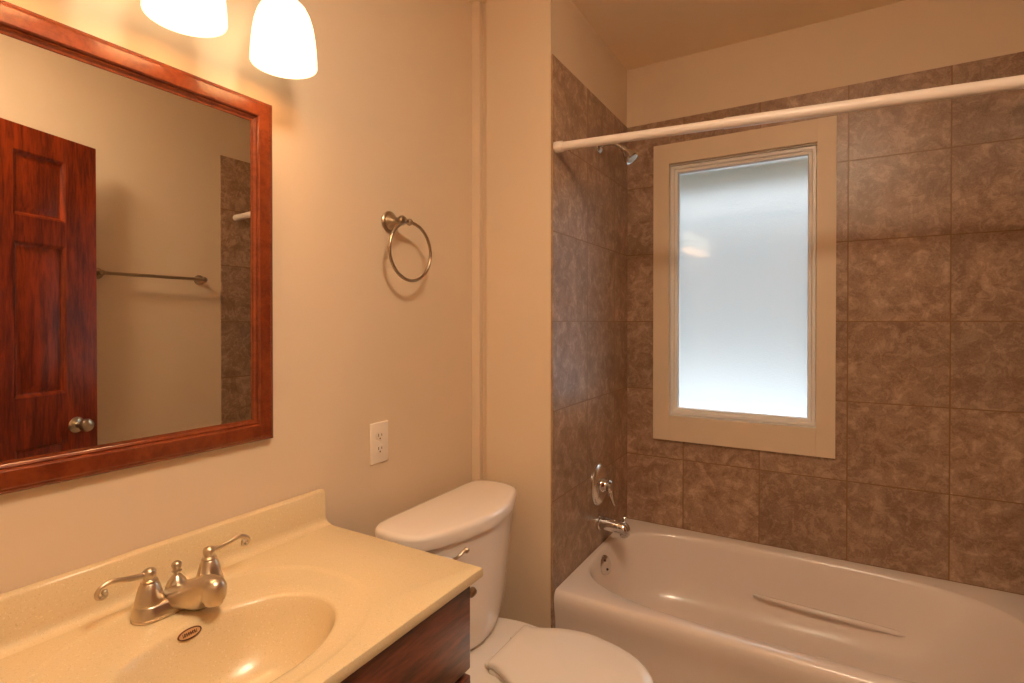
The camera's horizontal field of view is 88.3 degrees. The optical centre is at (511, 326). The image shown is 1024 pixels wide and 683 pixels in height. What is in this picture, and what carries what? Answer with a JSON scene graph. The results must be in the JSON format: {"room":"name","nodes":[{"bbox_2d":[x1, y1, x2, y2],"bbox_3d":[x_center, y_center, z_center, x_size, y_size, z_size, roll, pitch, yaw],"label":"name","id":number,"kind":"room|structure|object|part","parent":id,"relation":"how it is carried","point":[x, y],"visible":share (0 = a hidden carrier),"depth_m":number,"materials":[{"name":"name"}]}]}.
{"room":"bathroom","nodes":[
{"label":"bathroom","id":0,"kind":"room"},
{"bbox_2d":[0,0,471,593],"bbox_3d":[-0.657,0.057,1.253,0.120,2.524,3.687,0,1,31],"label":"wall","id":1,"kind":"structure","parent":0,"point":[383,123],"depth_m":1.45,"materials":[{"name":"paint"}]},
{"bbox_2d":[0,0,272,494],"bbox_3d":[-0.708,-0.127,1.025,0.022,0.788,0.534,0,1,31],"label":"wall mirror","id":2,"kind":"object","parent":1,"relation":"attached to","point":[136,192],"visible":1,"depth_m":0.99,"materials":[{"name":"brown wood"}]},
{"bbox_2d":[0,489,331,658],"bbox_3d":[-0.703,0.474,1.018,0.043,0.088,0.847,0,1,31],"label":"backsplash","id":3,"kind":"structure","parent":1,"relation":"attached to","point":[33,614],"depth_m":0.99,"materials":[{"name":"stone"}]},
{"bbox_2d":[141,0,317,78],"bbox_3d":[-0.628,-0.724,0.994,0.186,0.301,0.554,0,1,31],"label":"vanity light","id":4,"kind":"object","parent":1,"relation":"attached to","point":[282,40],"visible":1,"depth_m":1.10,"materials":[{"name":"white glass"}]},
{"bbox_3d":[-0.608,-0.642,0.983,0.138,0.138,0.138,0,1,31],"label":"lamp shade","id":5,"kind":"part","parent":4,"relation":"part of","materials":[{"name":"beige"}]},
{"bbox_3d":[-0.501,-0.644,1.161,0.138,0.138,0.138,0,1,31],"label":"lamp shade","id":6,"kind":"part","parent":4,"relation":"part of","materials":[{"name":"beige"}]},
{"bbox_2d":[370,420,387,464],"bbox_3d":[-0.395,0.346,1.571,0.008,0.121,0.073,0,1,31],"label":"electrical outlet","id":7,"kind":"object","parent":1,"relation":"attached to","point":[378,431],"visible":1,"depth_m":1.57,"materials":[{"name":"plastic"}]},
{"bbox_2d":[376,444,383,453],"bbox_3d":[-0.393,0.366,1.570,0.002,0.027,0.034,0,1,31],"label":"receptacle","id":8,"kind":"object","parent":7,"relation":"attached to","point":[379,447],"depth_m":1.57,"materials":[{"name":"plastic"}]},
{"bbox_2d":[376,431,383,440],"bbox_3d":[-0.393,0.327,1.570,0.002,0.027,0.034,0,1,31],"label":"receptacle","id":9,"kind":"object","parent":7,"relation":"attached to","point":[379,434],"depth_m":1.57,"materials":[{"name":"plastic"}]},
{"bbox_2d":[381,211,431,281],"bbox_3d":[-0.329,-0.242,1.618,0.070,0.216,0.186,0,1,31],"label":"towel ring","id":10,"kind":"object","parent":1,"relation":"attached to","point":[391,223],"visible":1,"depth_m":1.59,"materials":[{"name":"silver metal"}]},
{"bbox_3d":[-0.347,-0.317,1.593,0.064,0.066,0.066,0,1,31],"label":"wall post","id":11,"kind":"part","parent":10,"relation":"part of","materials":[{"name":"silver metal"}]},
{"bbox_2d":[482,0,626,627],"bbox_3d":[0.233,0.048,2.316,0.330,2.524,0.951,0,1,31],"label":"wall","id":12,"kind":"structure","parent":0,"point":[520,37],"depth_m":1.89,"materials":[{"name":"paint"}]},
{"bbox_2d":[472,1,482,480],"bbox_3d":[-0.131,0.051,1.989,0.036,2.524,0.022,0,1,31],"label":"trim","id":13,"kind":"structure","parent":12,"relation":"attached to","point":[477,7],"depth_m":1.98,"materials":[{"name":"paint"}]},
{"bbox_2d":[551,55,627,627],"bbox_3d":[0.343,0.187,2.171,0.007,2.249,0.807,0,1,31],"label":"tiled wall","id":14,"kind":"structure","parent":12,"relation":"attached to","point":[589,304],"depth_m":2.07,"materials":[{"name":"tile"}]},
{"bbox_2d":[551,54,552,601],"bbox_3d":[0.138,0.010,1.821,0.009,1.889,0.007,0,1,31],"label":"trim","id":15,"kind":"structure","parent":14,"relation":"attached to","point":[552,54],"depth_m":1.82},
{"bbox_2d":[591,463,614,505],"bbox_3d":[0.389,0.656,2.177,0.068,0.172,0.164,0,1,31],"label":"shower valve","id":16,"kind":"object","parent":14,"relation":"attached to","point":[600,484],"visible":1,"depth_m":2.16,"materials":[{"name":"silver metal"}]},
{"bbox_3d":[0.396,0.683,2.173,0.052,0.114,0.060,0,1,31],"label":"lever handle","id":17,"kind":"part","parent":16,"relation":"part of","materials":[{"name":"silver metal"}]},
{"bbox_2d":[596,514,630,537],"bbox_3d":[0.417,0.813,2.161,0.134,0.082,0.062,0,1,31],"label":"tub spout","id":18,"kind":"object","parent":14,"relation":"attached to","point":[606,523],"visible":1,"depth_m":2.14,"materials":[{"name":"silver metal"}]},
{"bbox_2d":[597,143,637,163],"bbox_3d":[0.432,-0.715,2.149,0.161,0.120,0.065,0,1,31],"label":"shower","id":19,"kind":"object","parent":14,"relation":"attached to","point":[629,155],"visible":0.8,"depth_m":2.13,"materials":[{"name":"silver metal"}]},
{"bbox_3d":[0.411,-0.735,2.160,0.107,0.048,0.018,0,0,29],"label":"arm","id":20,"kind":"part","parent":19,"relation":"part of","materials":[{"name":"silver metal"}]},
{"bbox_2d":[553,75,1023,152],"bbox_3d":[0.784,-0.608,1.522,1.411,0.054,0.037,0,0,26],"label":"shower curtain rod","id":21,"kind":"object","parent":14,"relation":"attached to","point":[1011,83],"visible":1,"depth_m":1.48,"materials":[{"name":"metal"}]},
{"bbox_2d":[468,0,906,69],"bbox_3d":[0.161,-1.252,0.788,1.992,0.100,3.737,0,1,31],"label":"ceiling","id":22,"kind":"structure","parent":0,"point":[640,33],"depth_m":2.09,"materials":[{"name":"paint"}]},
{"bbox_2d":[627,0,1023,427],"bbox_3d":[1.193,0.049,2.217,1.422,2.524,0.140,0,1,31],"label":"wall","id":23,"kind":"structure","parent":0,"point":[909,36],"depth_m":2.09,"materials":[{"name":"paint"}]},
{"bbox_2d":[653,115,836,458],"bbox_3d":[0.997,-0.153,2.311,0.716,1.341,0.154,0,1,31],"label":"window","id":24,"kind":"structure","parent":23,"relation":"in","point":[744,245],"depth_m":2.27,"materials":[{"name":"glass"}]},
{"bbox_3d":[0.989,-0.163,2.294,0.579,1.132,0.060,0,1,31],"label":"sash frame","id":25,"kind":"part","parent":24,"relation":"part of","materials":[{"name":"plastic"}]},
{"bbox_3d":[0.990,-0.163,2.296,0.521,1.074,0.004,0,1,32],"label":"pane","id":26,"kind":"part","parent":24,"relation":"part of","materials":[{"name":"white glass"}]},
{"bbox_2d":[627,51,1023,594],"bbox_3d":[1.155,0.187,2.154,1.407,2.249,0.008,0,1,31],"label":"tiled wall","id":27,"kind":"structure","parent":23,"relation":"attached to","point":[925,477],"depth_m":1.97,"materials":[{"name":"tile"}]},
{"bbox_3d":[0.161,1.372,0.808,1.992,0.100,3.737,0,1,31],"label":"floor","id":28,"kind":"structure","parent":0,"visible":0},
{"bbox_2d":[340,586,469,682],"bbox_3d":[-0.495,0.931,0.890,0.532,0.776,0.814,0,1,31],"label":"vanity cabinet","id":29,"kind":"object","parent":28,"relation":"on","point":[437,649],"visible":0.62,"depth_m":1.00,"materials":[{"name":"brown wood"}]},
{"bbox_2d":[0,489,482,682],"bbox_3d":[-0.500,0.546,0.898,0.515,0.230,0.849,0,1,31],"label":"sink","id":30,"kind":"object","parent":29,"relation":"in","point":[309,599],"visible":0.95,"depth_m":0.97,"materials":[{"name":"stone"}]},
{"bbox_2d":[94,534,250,624],"bbox_3d":[-0.622,0.475,0.992,0.211,0.091,0.180,0,0,-18],"label":"faucet","id":31,"kind":"object","parent":30,"relation":"on","point":[152,603],"visible":1,"depth_m":0.94,"materials":[{"name":"silver metal"}]},
{"bbox_3d":[-0.672,0.445,0.911,0.012,0.029,0.084,0,1,31],"label":"lever","id":32,"kind":"part","parent":31,"relation":"part of","materials":[{"name":"silver metal"}]},
{"bbox_3d":[-0.651,0.465,0.947,0.047,0.063,0.047,0,1,31],"label":"handle","id":33,"kind":"part","parent":31,"relation":"part of","materials":[{"name":"silver metal"}]},
{"bbox_3d":[-0.635,0.481,1.001,0.051,0.071,0.051,0,1,31],"label":"lift knob","id":34,"kind":"part","parent":31,"relation":"part of","materials":[{"name":"silver metal"}]},
{"bbox_3d":[-0.580,0.485,0.969,0.139,0.068,0.075,0,1,31],"label":"spout","id":35,"kind":"part","parent":31,"relation":"part of","materials":[{"name":"silver metal"}]},
{"bbox_3d":[-0.596,0.464,1.039,0.047,0.063,0.047,0,1,31],"label":"handle","id":36,"kind":"part","parent":31,"relation":"part of","materials":[{"name":"silver metal"}]},
{"bbox_3d":[-0.574,0.445,1.074,0.012,0.029,0.084,0,1,33],"label":"lever","id":37,"kind":"part","parent":31,"relation":"part of","materials":[{"name":"silver metal"}]},
{"bbox_3d":[-0.198,0.978,0.952,0.018,0.475,0.406,0,1,31],"label":"cabinet door","id":38,"kind":"part","parent":29,"relation":"part of","materials":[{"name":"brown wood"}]},
{"bbox_2d":[470,587,476,597],"bbox_3d":[-0.098,0.592,1.145,0.051,0.040,0.026,0,1,-31],"label":"paper holder","id":39,"kind":"object","parent":29,"relation":"attached to","point":[473,591],"visible":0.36,"depth_m":1.15,"materials":[{"name":"silver metal"}]},
{"bbox_2d":[375,480,653,682],"bbox_3d":[0.043,0.931,1.500,0.718,0.766,0.548,0,1,31],"label":"toilet","id":40,"kind":"object","parent":28,"relation":"on","point":[469,523],"visible":0.78,"depth_m":1.50,"materials":[{"name":"ceramic"}]},
{"bbox_3d":[-0.157,0.568,1.615,0.253,0.040,0.548,0,1,31],"label":"tank lid","id":41,"kind":"part","parent":40,"relation":"part of","materials":[{"name":"ceramic"}]},
{"bbox_3d":[-0.165,0.611,1.401,0.123,0.030,0.033,0,1,-31],"label":"flush lever","id":42,"kind":"part","parent":40,"relation":"part of","materials":[{"name":"silver metal"}]},
{"bbox_3d":[-0.159,0.766,1.618,0.233,0.356,0.518,0,1,31],"label":"tank","id":43,"kind":"part","parent":40,"relation":"part of","materials":[{"name":"ceramic"}]},
{"bbox_3d":[0.168,0.943,1.426,0.423,0.015,0.322,0,1,31],"label":"seat","id":44,"kind":"part","parent":40,"relation":"part of","materials":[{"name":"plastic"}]},
{"bbox_3d":[0.044,1.133,1.500,0.687,0.364,0.332,0,1,31],"label":"bowl","id":45,"kind":"part","parent":40,"relation":"part of","materials":[{"name":"ceramic"}]},
{"bbox_3d":[0.168,0.925,1.426,0.428,0.020,0.326,0,1,31],"label":"lid","id":46,"kind":"part","parent":40,"relation":"part of","materials":[{"name":"plastic"}]},
{"bbox_2d":[554,518,1023,682],"bbox_3d":[0.951,1.115,1.816,1.404,0.391,0.790,0,1,31],"label":"bathtub","id":47,"kind":"object","parent":28,"relation":"on","point":[690,606],"visible":0.97,"depth_m":1.89,"materials":[{"name":"ceramic"}]},
{"bbox_3d":[0.379,0.974,2.153,0.076,0.073,0.029,0,1,-43],"label":"overflow plate","id":48,"kind":"part","parent":47,"relation":"part of","materials":[{"name":"silver metal"}]}
]}

